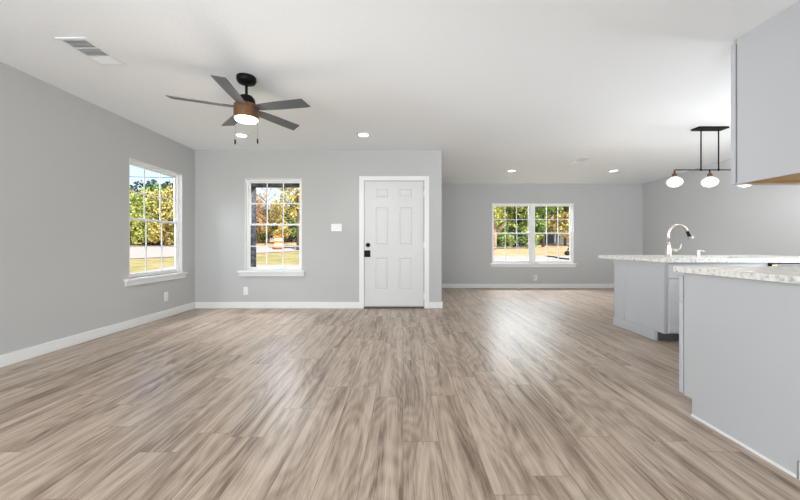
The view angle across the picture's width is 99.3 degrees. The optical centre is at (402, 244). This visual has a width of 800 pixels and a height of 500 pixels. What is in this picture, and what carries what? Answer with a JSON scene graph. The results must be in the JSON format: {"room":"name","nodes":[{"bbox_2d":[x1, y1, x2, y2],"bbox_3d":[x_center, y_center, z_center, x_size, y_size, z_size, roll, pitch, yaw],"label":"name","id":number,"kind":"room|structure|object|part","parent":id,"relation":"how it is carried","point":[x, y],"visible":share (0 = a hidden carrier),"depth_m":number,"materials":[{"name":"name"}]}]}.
{"room":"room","nodes":[
{"label":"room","id":0,"kind":"room"},
{"bbox_2d":[0,62,194,354],"bbox_3d":[-3.345,-0.239,1.035,0.110,2.718,8.670,0,0,0],"label":"wall","id":1,"kind":"structure","parent":0,"point":[64,157],"depth_m":3.34,"materials":[{"name":"grey paint"}]},
{"bbox_2d":[0,302,194,367],"bbox_3d":[-3.283,0.950,1.085,0.014,0.100,8.570,0,0,0],"label":"baseboard","id":2,"kind":"structure","parent":1,"relation":"attached to","point":[7,359],"depth_m":3.48,"materials":[{"name":"white paint"}]},
{"bbox_2d":[124,158,187,286],"bbox_3d":[-3.317,-0.279,4.567,0.143,1.542,1.125,0,0,0],"label":"window","id":3,"kind":"structure","parent":1,"relation":"in","point":[176,273],"depth_m":4.71,"materials":[{"name":"white paint"}]},
{"bbox_3d":[-3.373,-0.663,4.577,0.018,0.705,0.917,0,0,0],"label":"sash","id":4,"kind":"part","parent":3,"relation":"part of","materials":[{"name":"white plastic"}]},
{"bbox_3d":[-3.351,0.018,4.577,0.018,0.719,0.917,0,0,0],"label":"sash","id":5,"kind":"part","parent":3,"relation":"part of","materials":[{"name":"white plastic"}]},
{"bbox_3d":[-3.317,0.419,4.567,0.143,0.030,1.125,0,0,0],"label":"sill","id":6,"kind":"part","parent":3,"relation":"part of","materials":[{"name":"white paint"}]},
{"bbox_2d":[164,292,167,300],"bbox_3d":[-3.285,0.715,4.720,0.010,0.124,0.076,0,0,0],"label":"electrical outlet","id":7,"kind":"object","parent":1,"relation":"attached to","point":[165,293],"visible":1,"depth_m":4.71,"materials":[{"name":"white plastic"}]},
{"bbox_2d":[251,183,299,266],"bbox_3d":[-1.450,-0.199,5.580,3.880,2.798,0.179,0,0,0],"label":"wall","id":8,"kind":"structure","parent":0,"point":[254,186],"depth_m":5.55,"materials":[{"name":"brick"}]},
{"bbox_2d":[195,150,441,301],"bbox_3d":[-1.390,-0.239,5.430,4.000,2.718,0.120,0,0,0],"label":"wall","id":9,"kind":"structure","parent":0,"point":[330,178],"depth_m":5.37,"materials":[{"name":"grey paint"}]},
{"bbox_2d":[243,287,247,294],"bbox_3d":[-2.480,0.725,5.365,0.076,0.124,0.010,0,0,0],"label":"electrical outlet","id":10,"kind":"object","parent":9,"relation":"attached to","point":[245,289],"visible":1,"depth_m":5.36,"materials":[{"name":"white plastic"}]},
{"bbox_2d":[237,179,304,275],"bbox_3d":[-2.072,-0.279,5.396,1.050,1.542,0.143,0,0,0],"label":"window","id":11,"kind":"structure","parent":9,"relation":"in","point":[279,271],"depth_m":5.42,"materials":[{"name":"white paint"}]},
{"bbox_3d":[-2.072,0.419,5.396,1.050,0.030,0.143,0,0,0],"label":"sill","id":12,"kind":"part","parent":11,"relation":"part of","materials":[{"name":"white paint"}]},
{"bbox_3d":[-2.047,-0.663,5.453,0.832,0.705,0.018,0,0,0],"label":"sash","id":13,"kind":"part","parent":11,"relation":"part of","materials":[{"name":"white plastic"}]},
{"bbox_3d":[-2.047,0.018,5.431,0.832,0.719,0.018,0,0,0],"label":"sash","id":14,"kind":"part","parent":11,"relation":"part of","materials":[{"name":"white plastic"}]},
{"bbox_2d":[331,224,341,230],"bbox_3d":[-1.050,-0.276,5.364,0.166,0.116,0.011,0,0,0],"label":"light switch","id":15,"kind":"object","parent":9,"relation":"attached to","point":[334,227],"visible":1,"depth_m":5.36,"materials":[{"name":"white plastic"}]},
{"bbox_2d":[359,176,428,308],"bbox_3d":[-0.140,-0.043,5.395,1.104,2.087,0.186,0,0,0],"label":"door","id":16,"kind":"structure","parent":9,"relation":"in","point":[393,210],"depth_m":5.37,"materials":[{"name":"white paint"}]},
{"bbox_3d":[-0.568,0.137,5.339,0.106,0.106,0.074,0,0,0],"label":"knob","id":17,"kind":"part","parent":16,"relation":"part of","materials":[{"name":"black metal"}]},
{"bbox_2d":[0,0,798,183],"bbox_3d":[1.140,-1.534,2.355,9.060,0.228,11.310,0,0,0],"label":"ceiling","id":18,"kind":"structure","parent":0,"point":[533,88],"depth_m":2.95,"materials":[{"name":"white paint"}]},
{"bbox_2d":[55,37,126,64],"bbox_3d":[-2.400,-1.493,2.635,0.220,0.010,0.370,0,0,0],"label":"ceiling vent","id":19,"kind":"object","parent":18,"relation":"in","point":[82,45],"visible":1,"depth_m":2.61,"materials":[{"name":"white plastic"}]},
{"bbox_2d":[166,73,309,143],"bbox_3d":[-1.373,-1.198,3.014,1.132,0.599,1.124,0,0,0],"label":"ceiling fan","id":20,"kind":"object","parent":18,"relation":"hanging from","point":[245,109],"visible":1,"depth_m":2.97,"materials":[{"name":"black metal"}]},
{"bbox_3d":[-1.714,-1.218,2.894,0.492,0.006,0.116,0,12,-24],"label":"blade","id":21,"kind":"part","parent":20,"relation":"part of","materials":[{"name":"grey wood"}]},
{"bbox_3d":[-1.362,-1.218,2.691,0.116,0.006,0.492,12,-1,-6],"label":"blade","id":22,"kind":"part","parent":20,"relation":"part of","materials":[{"name":"grey wood"}]},
{"bbox_3d":[-1.629,-1.218,3.292,0.116,0.006,0.492,-16,11,-41],"label":"blade","id":23,"kind":"part","parent":20,"relation":"part of","materials":[{"name":"grey wood"}]},
{"bbox_3d":[-1.398,-1.293,3.035,0.160,0.090,0.160,0,0,0],"label":"motor","id":24,"kind":"part","parent":20,"relation":"part of","materials":[{"name":"black metal"}]},
{"bbox_3d":[-1.225,-1.218,3.335,0.116,0.006,0.492,-14,-7,29],"label":"blade","id":25,"kind":"part","parent":20,"relation":"part of","materials":[{"name":"grey wood"}]},
{"bbox_3d":[-1.060,-1.218,2.963,0.492,0.006,0.116,0,-12,12],"label":"blade","id":26,"kind":"part","parent":20,"relation":"part of","materials":[{"name":"grey wood"}]},
{"bbox_2d":[234,133,248,137],"bbox_3d":[-2.199,-1.493,4.630,0.188,0.010,0.188,0,0,0],"label":"recessed light","id":27,"kind":"object","parent":18,"relation":"in","point":[243,135],"visible":1,"depth_m":4.63,"materials":[{"name":"white plastic"}]},
{"bbox_2d":[357,132,369,136],"bbox_3d":[-0.536,-1.493,4.610,0.188,0.010,0.188,0,0,0],"label":"recessed light","id":28,"kind":"object","parent":18,"relation":"in","point":[361,134],"visible":1,"depth_m":4.59,"materials":[{"name":"white plastic"}]},
{"bbox_2d":[568,157,591,163],"bbox_3d":[3.061,-1.458,5.880,0.220,0.010,0.370,0,-2,0],"label":"ceiling vent","id":29,"kind":"object","parent":18,"relation":"in","point":[579,160],"visible":1,"depth_m":5.87,"materials":[{"name":"white plastic"}]},
{"bbox_2d":[666,126,750,186],"bbox_3d":[3.925,-1.121,4.350,1.078,0.758,0.176,0,0,0],"label":"pendant light","id":30,"kind":"object","parent":18,"relation":"hanging from","point":[710,180],"visible":0.81,"depth_m":4.33,"materials":[{"name":"black metal"}]},
{"bbox_3d":[3.474,-0.808,4.350,0.176,0.132,0.176,0,0,0],"label":"lamp shade","id":31,"kind":"part","parent":30,"relation":"part of","materials":[{"name":"white glass"}]},
{"bbox_3d":[3.812,-1.213,4.350,0.022,0.529,0.022,0,0,0],"label":"rod","id":32,"kind":"part","parent":30,"relation":"part of","materials":[{"name":"black metal"}]},
{"bbox_3d":[3.925,-0.808,4.350,0.176,0.132,0.176,0,0,0],"label":"lamp shade","id":33,"kind":"part","parent":30,"relation":"part of","materials":[{"name":"white glass"}]},
{"bbox_3d":[4.037,-1.213,4.350,0.022,0.529,0.022,0,0,0],"label":"rod","id":34,"kind":"part","parent":30,"relation":"part of","materials":[{"name":"black metal"}]},
{"bbox_2d":[731,0,799,184],"bbox_3d":[2.874,-0.971,2.180,0.908,1.055,0.660,0,0,0],"label":"upper cabinet","id":35,"kind":"object","parent":18,"relation":"hanging from","point":[765,60],"visible":1,"depth_m":2.27,"materials":[{"name":"grey paint"}]},
{"bbox_3d":[2.874,-0.458,2.159,0.864,0.030,0.581,0,0,0],"label":"panel","id":36,"kind":"part","parent":35,"relation":"part of","materials":[{"name":"brown wood"}]},
{"bbox_2d":[0,288,799,499],"bbox_3d":[1.140,1.060,2.355,9.060,0.120,11.310,0,0,0],"label":"floor","id":37,"kind":"structure","parent":0,"point":[489,393],"depth_m":2.01,"materials":[{"name":"brown wood"}]},
{"bbox_2d":[613,259,767,340],"bbox_3d":[3.165,0.587,3.848,1.070,0.827,0.841,0,0,0],"label":"base cabinet","id":38,"kind":"object","parent":37,"relation":"on","point":[646,293],"visible":0.52,"depth_m":3.66,"materials":[{"name":"grey paint"}]},
{"bbox_3d":[2.649,0.587,3.857,0.038,0.827,0.821,0,0,0],"label":"panel","id":39,"kind":"part","parent":38,"relation":"part of","materials":[{"name":"grey paint"}]},
{"bbox_3d":[2.909,0.615,3.437,0.445,0.540,0.020,0,0,0],"label":"door","id":40,"kind":"part","parent":38,"relation":"part of","materials":[{"name":"grey paint"}]},
{"bbox_2d":[598,255,799,261],"bbox_3d":[3.623,0.152,3.935,2.073,0.041,1.130,0,0,0],"label":"countertop","id":41,"kind":"structure","parent":38,"relation":"on","point":[652,258],"depth_m":3.59,"materials":[{"name":"stone"}]},
{"bbox_2d":[665,224,693,256],"bbox_3d":[3.150,-0.053,3.881,0.288,0.370,0.072,0,0,10],"label":"faucet","id":42,"kind":"object","parent":41,"relation":"on","point":[668,251],"visible":1,"depth_m":3.88,"materials":[{"name":"silver metal"}]},
{"bbox_2d":[696,250,704,256],"bbox_3d":[3.404,0.096,3.900,0.088,0.072,0.048,0,0,0],"label":"soap dispenser","id":43,"kind":"object","parent":41,"relation":"on","point":[697,251],"visible":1,"depth_m":3.88,"materials":[{"name":"silver metal"}]},
{"bbox_3d":[3.133,0.265,3.437,0.894,0.140,0.020,0,0,0],"label":"drawer","id":44,"kind":"part","parent":38,"relation":"part of","materials":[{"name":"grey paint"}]},
{"bbox_2d":[679,273,799,477],"bbox_3d":[2.439,0.584,1.701,1.506,0.833,0.762,0,0,0],"label":"base cabinet","id":45,"kind":"object","parent":37,"relation":"on","point":[739,339],"visible":0.98,"depth_m":1.68,"materials":[{"name":"grey paint"}]},
{"bbox_3d":[1.921,0.263,2.071,0.462,0.156,0.022,0,0,0],"label":"drawer","id":46,"kind":"part","parent":45,"relation":"part of","materials":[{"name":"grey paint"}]},
{"bbox_3d":[1.921,0.620,2.071,0.462,0.550,0.022,0,0,0],"label":"door","id":47,"kind":"part","parent":45,"relation":"part of","materials":[{"name":"grey paint"}]},
{"bbox_2d":[673,266,799,283],"bbox_3d":[2.461,0.149,1.702,1.578,0.034,0.805,0,0,0],"label":"countertop","id":48,"kind":"structure","parent":45,"relation":"on","point":[783,274],"depth_m":1.76,"materials":[{"name":"stone"}]},
{"bbox_3d":[1.689,0.994,1.725,0.006,0.012,0.530,0,0,0],"label":"shoe moulding","id":49,"kind":"part","parent":45,"relation":"part of","materials":[{"name":"white paint"}]},
{"bbox_2d":[768,262,799,265],"bbox_3d":[4.005,0.592,3.707,0.600,0.817,0.640,0,0,0],"label":"dishwasher","id":50,"kind":"object","parent":37,"relation":"on","point":[769,263],"visible":0.1,"depth_m":3.44,"materials":[{"name":"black metal"}]},
{"bbox_2d":[195,284,613,307],"bbox_3d":[1.147,0.950,6.633,8.846,0.100,2.554,0,0,0],"label":"baseboard","id":51,"kind":"structure","parent":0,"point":[197,304],"depth_m":5.36,"materials":[{"name":"white paint"}]},
{"bbox_2d":[442,184,641,283],"bbox_3d":[3.080,-0.239,7.965,5.180,2.718,0.110,0,0,0],"label":"wall","id":52,"kind":"structure","parent":0,"point":[607,217],"depth_m":7.91,"materials":[{"name":"grey paint"}]},
{"bbox_2d":[490,203,576,266],"bbox_3d":[3.020,-0.229,7.936,2.000,1.483,0.143,0,0,0],"label":"window","id":53,"kind":"structure","parent":52,"relation":"in","point":[531,262],"depth_m":7.95,"materials":[{"name":"white paint"}]},
{"bbox_3d":[2.534,-0.598,7.993,0.860,0.676,0.018,0,0,0],"label":"sash","id":54,"kind":"part","parent":53,"relation":"part of","materials":[{"name":"white plastic"}]},
{"bbox_3d":[2.534,0.054,7.971,0.860,0.690,0.018,0,0,0],"label":"sash","id":55,"kind":"part","parent":53,"relation":"part of","materials":[{"name":"white plastic"}]},
{"bbox_3d":[2.534,-0.269,7.981,0.912,1.387,0.053,0,0,0],"label":"frame","id":56,"kind":"part","parent":53,"relation":"part of","materials":[{"name":"white plastic"}]},
{"bbox_3d":[3.020,0.440,7.936,2.000,0.030,0.143,0,0,0],"label":"sill","id":57,"kind":"part","parent":53,"relation":"part of","materials":[{"name":"white paint"}]},
{"bbox_3d":[3.506,-0.598,7.993,0.860,0.676,0.018,0,0,0],"label":"sash","id":58,"kind":"part","parent":53,"relation":"part of","materials":[{"name":"white plastic"}]},
{"bbox_3d":[3.506,0.054,7.971,0.860,0.690,0.018,0,0,0],"label":"sash","id":59,"kind":"part","parent":53,"relation":"part of","materials":[{"name":"white plastic"}]},
{"bbox_3d":[3.506,-0.269,7.981,0.912,1.387,0.053,0,0,0],"label":"frame","id":60,"kind":"part","parent":53,"relation":"part of","materials":[{"name":"white plastic"}]},
{"bbox_2d":[642,159,799,255],"bbox_3d":[5.620,-0.239,2.305,0.100,2.718,11.210,0,0,0],"label":"wall","id":61,"kind":"structure","parent":0,"point":[724,218],"depth_m":5.96,"materials":[{"name":"grey paint"}]},
{"label":"outside","id":62,"kind":"structure","parent":0,"visible":0},
{"bbox_2d":[494,256,569,260],"bbox_3d":[30.500,0.702,17.500,59.000,0.198,3.800,0,0,0],"label":"driveway","id":63,"kind":"structure","parent":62,"point":[496,258],"depth_m":17.58,"materials":[{"name":"concrete"}]},
{"bbox_2d":[547,256,569,259],"bbox_3d":[8.175,0.663,17.476,0.480,0.179,2.354,0,0,-24],"label":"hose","id":64,"kind":"object","parent":63,"relation":"on","point":[547,256],"visible":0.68,"depth_m":17.38,"materials":[{"name":"black rubber"}]},
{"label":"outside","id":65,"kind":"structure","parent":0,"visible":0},
{"bbox_2d":[130,239,569,246],"bbox_3d":[0.000,-0.344,73.000,300.000,1.232,94.000,0,0,0],"label":"field","id":66,"kind":"structure","parent":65,"point":[271,242],"depth_m":32.02,"materials":[{"name":"green plant"}]},
{"bbox_2d":[130,180,145,199],"bbox_3d":[-29.468,-3.575,38.115,4.435,7.613,4.723,0,0,0],"label":"tree","id":67,"kind":"object","parent":66,"relation":"on","point":[136,186],"visible":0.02,"depth_m":37.95,"materials":[{"name":"green plant"}]},
{"bbox_2d":[130,187,151,243],"bbox_3d":[-24.799,-2.784,30.799,3.933,5.916,3.770,0,0,20],"label":"tree","id":68,"kind":"object","parent":66,"relation":"on","point":[131,194],"visible":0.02,"depth_m":30.99,"materials":[{"name":"green plant"}]},
{"bbox_2d":[130,188,164,245],"bbox_3d":[-22.669,-2.384,29.598,3.382,5.278,3.501,0,0,26],"label":"tree","id":69,"kind":"object","parent":66,"relation":"on","point":[140,231],"visible":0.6,"depth_m":29.20,"materials":[{"name":"green plant"}]},
{"bbox_2d":[130,182,169,244],"bbox_3d":[-22.570,-2.765,31.197,3.328,5.877,3.830,0,0,36],"label":"tree","id":70,"kind":"object","parent":66,"relation":"on","point":[151,187],"visible":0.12,"depth_m":30.55,"materials":[{"name":"green plant"}]},
{"bbox_2d":[130,179,171,241],"bbox_3d":[-27.623,-3.533,37.699,5.184,7.494,4.048,0,0,34],"label":"tree","id":71,"kind":"object","parent":66,"relation":"on","point":[147,185],"visible":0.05,"depth_m":37.23,"materials":[{"name":"green plant"}]},
{"bbox_2d":[141,185,173,245],"bbox_3d":[-21.111,-2.526,30.159,3.721,5.510,3.608,0,0,0],"label":"tree","id":72,"kind":"object","parent":66,"relation":"on","point":[166,202],"visible":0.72,"depth_m":29.53,"materials":[{"name":"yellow plant"}]},
{"bbox_2d":[153,189,173,234],"bbox_3d":[-21.528,-2.764,32.015,4.485,5.766,3.681,0,0,34],"label":"tree","id":73,"kind":"object","parent":66,"relation":"on","point":[169,229],"visible":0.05,"depth_m":31.19,"materials":[{"name":"green plant"}]},
{"bbox_2d":[158,226,173,244],"bbox_3d":[-21.964,-1.163,32.241,3.308,2.983,3.214,0,0,0],"label":"bush","id":74,"kind":"object","parent":66,"relation":"on","point":[173,226],"visible":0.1,"depth_m":32.18,"materials":[{"name":"green plant"}]},
{"bbox_2d":[161,181,173,211],"bbox_3d":[-25.611,-3.509,38.213,4.665,7.593,4.561,0,0,0],"label":"tree","id":75,"kind":"object","parent":66,"relation":"on","point":[166,182],"visible":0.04,"depth_m":37.25,"materials":[{"name":"green plant"}]},
{"bbox_2d":[256,191,271,243],"bbox_3d":[-14.493,-2.775,34.114,2.986,5.567,2.528,0,0,42],"label":"tree","id":76,"kind":"object","parent":66,"relation":"on","point":[258,220],"visible":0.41,"depth_m":33.87,"materials":[{"name":"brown plant"}]},
{"bbox_2d":[256,222,272,242],"bbox_3d":[-14.709,-1.268,35.425,2.285,2.642,3.107,0,0,-30],"label":"bush","id":77,"kind":"object","parent":66,"relation":"on","point":[263,238],"visible":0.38,"depth_m":35.06,"materials":[{"name":"green plant"}]},
{"bbox_2d":[256,188,284,235],"bbox_3d":[-12.663,-3.660,31.143,3.814,7.664,3.061,0,0,-30],"label":"tree","id":78,"kind":"object","parent":66,"relation":"on","point":[275,193],"visible":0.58,"depth_m":31.00,"materials":[{"name":"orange plant"}]},
{"bbox_2d":[261,199,291,238],"bbox_3d":[-12.154,-2.198,33.028,3.085,4.525,2.409,0,0,39],"label":"tree","id":79,"kind":"object","parent":66,"relation":"on","point":[279,219],"visible":0.66,"depth_m":32.78,"materials":[{"name":"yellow plant"}]},
{"bbox_2d":[262,205,290,238],"bbox_3d":[-17.087,-2.769,46.032,5.444,5.667,4.932,0,0,19],"label":"tree","id":80,"kind":"object","parent":66,"relation":"on","point":[268,205],"visible":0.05,"depth_m":45.64,"materials":[{"name":"green plant"}]},
{"bbox_2d":[280,209,299,238],"bbox_3d":[-15.010,-2.856,45.980,5.134,5.570,5.649,0,0,0],"label":"tree","id":81,"kind":"object","parent":66,"relation":"on","point":[288,209],"visible":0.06,"depth_m":44.82,"materials":[{"name":"green plant"}]},
{"bbox_2d":[284,222,296,241],"bbox_3d":[-12.002,-1.306,36.087,2.654,2.685,2.164,0,0,16],"label":"bush","id":82,"kind":"object","parent":66,"relation":"on","point":[289,239],"visible":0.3,"depth_m":36.12,"materials":[{"name":"green plant"}]},
{"bbox_2d":[284,195,299,238],"bbox_3d":[-11.807,-3.100,38.127,3.171,5.776,3.304,0,0,0],"label":"tree","id":83,"kind":"object","parent":66,"relation":"on","point":[294,220],"visible":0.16,"depth_m":37.60,"materials":[{"name":"green plant"}]},
{"bbox_2d":[502,208,514,220],"bbox_3d":[6.662,-4.352,30.437,5.197,9.601,5.179,0,0,-17],"label":"tree","id":84,"kind":"object","parent":66,"relation":"on","point":[508,213],"visible":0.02,"depth_m":29.15,"materials":[{"name":"green plant"}]},
{"bbox_2d":[497,206,525,230],"bbox_3d":[12.060,-4.862,40.388,6.384,10.078,6.464,0,0,0],"label":"tree","id":85,"kind":"object","parent":66,"relation":"on","point":[502,206],"visible":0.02,"depth_m":38.55,"materials":[{"name":"green plant"}]},
{"bbox_2d":[495,206,535,246],"bbox_3d":[8.365,-3.986,28.075,4.156,8.708,4.069,0,0,-44],"label":"tree","id":86,"kind":"object","parent":66,"relation":"on","point":[520,208],"visible":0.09,"depth_m":27.94,"materials":[{"name":"green plant"}]},
{"bbox_2d":[507,207,539,226],"bbox_3d":[15.138,-4.837,39.979,5.827,10.067,5.773,0,0,34],"label":"tree","id":87,"kind":"object","parent":66,"relation":"on","point":[518,221],"visible":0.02,"depth_m":39.46,"materials":[{"name":"green plant"}]},
{"bbox_2d":[511,206,549,235],"bbox_3d":[11.617,-4.424,30.772,4.438,9.193,4.342,0,0,0],"label":"tree","id":88,"kind":"object","parent":66,"relation":"on","point":[522,223],"visible":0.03,"depth_m":30.41,"materials":[{"name":"green plant"}]},
{"bbox_2d":[521,206,563,246],"bbox_3d":[11.290,-3.726,27.548,3.991,8.167,3.074,0,0,0],"label":"tree","id":89,"kind":"object","parent":66,"relation":"on","point":[541,227],"visible":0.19,"depth_m":27.08,"materials":[{"name":"green plant"}]},
{"bbox_2d":[518,216,569,243],"bbox_3d":[15.100,-1.494,35.500,5.000,3.300,3.800,0,0,0],"label":"shed","id":90,"kind":"object","parent":66,"relation":"on","point":[552,238],"visible":0.09,"depth_m":34.00,"materials":[{"name":"grey"}]},
{"bbox_2d":[547,206,569,245],"bbox_3d":[14.346,-4.357,30.121,4.028,9.170,4.127,0,0,8],"label":"tree","id":91,"kind":"object","parent":66,"relation":"on","point":[564,214],"visible":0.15,"depth_m":29.38,"materials":[{"name":"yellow plant"}]},
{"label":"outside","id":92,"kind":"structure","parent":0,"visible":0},
{"bbox_2d":[130,251,298,272],"bbox_3d":[0.000,0.648,9.000,180.000,1.144,42.000,0,0,0],"label":"ground","id":93,"kind":"structure","parent":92,"point":[291,257],"depth_m":16.27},
{"bbox_2d":[277,188,299,249],"bbox_3d":[-7.571,-3.428,23.921,2.922,7.935,2.703,0,0,0],"label":"tree","id":94,"kind":"object","parent":93,"relation":"on","point":[295,208],"visible":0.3,"depth_m":23.88,"materials":[{"name":"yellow plant"}]},
{"bbox_2d":[494,206,507,249],"bbox_3d":[6.569,-2.029,24.606,2.204,5.090,2.303,0,0,38],"label":"tree","id":95,"kind":"object","parent":93,"relation":"on","point":[497,209],"visible":0.23,"depth_m":24.28,"materials":[{"name":"green plant"}]},
{"bbox_2d":[496,226,515,248],"bbox_3d":[7.799,-0.500,26.189,1.759,1.950,1.872,0,0,0],"label":"bush","id":96,"kind":"object","parent":93,"relation":"on","point":[509,238],"visible":0.74,"depth_m":25.85,"materials":[{"name":"green plant"}]},
{"bbox_2d":[508,226,526,246],"bbox_3d":[8.851,-0.522,26.617,1.519,1.992,2.185,0,0,-15],"label":"bush","id":97,"kind":"object","parent":93,"relation":"on","point":[511,228],"visible":0.57,"depth_m":26.27,"materials":[{"name":"green plant"}]},
{"bbox_2d":[517,226,539,246],"bbox_3d":[9.707,-0.495,26.290,1.660,1.955,2.054,0,0,24],"label":"bush","id":98,"kind":"object","parent":93,"relation":"on","point":[525,229],"visible":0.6,"depth_m":26.02,"materials":[{"name":"green plant"}]},
{"bbox_2d":[494,248,569,255],"bbox_3d":[30.500,0.410,23.200,59.000,0.395,7.600,0,0,0],"label":"roadside","id":99,"kind":"structure","parent":93,"relation":"on","point":[509,251],"depth_m":22.27,"materials":[{"name":"beige concrete"}]},
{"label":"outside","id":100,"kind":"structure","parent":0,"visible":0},
{"bbox_2d":[130,247,298,258],"bbox_3d":[-45.400,0.462,22.000,89.200,0.624,12.000,0,0,0],"label":"road","id":101,"kind":"structure","parent":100,"point":[135,252],"depth_m":22.58,"materials":[{"name":"concrete"}]},
{"bbox_2d":[272,234,281,248],"bbox_3d":[-9.250,-0.269,25.200,0.800,1.130,0.800,0,0,0],"label":"drum","id":102,"kind":"object","parent":101,"relation":"on","point":[277,238],"visible":0.8,"depth_m":24.95,"materials":[{"name":"orange plastic"}]},
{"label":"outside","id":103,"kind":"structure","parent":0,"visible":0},
{"bbox_2d":[130,265,298,273],"bbox_3d":[-6.250,1.013,11.400,6.500,0.333,6.400,0,0,0],"label":"walkway","id":104,"kind":"structure","parent":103,"point":[171,267],"depth_m":13.94,"materials":[{"name":"concrete"}]}
]}

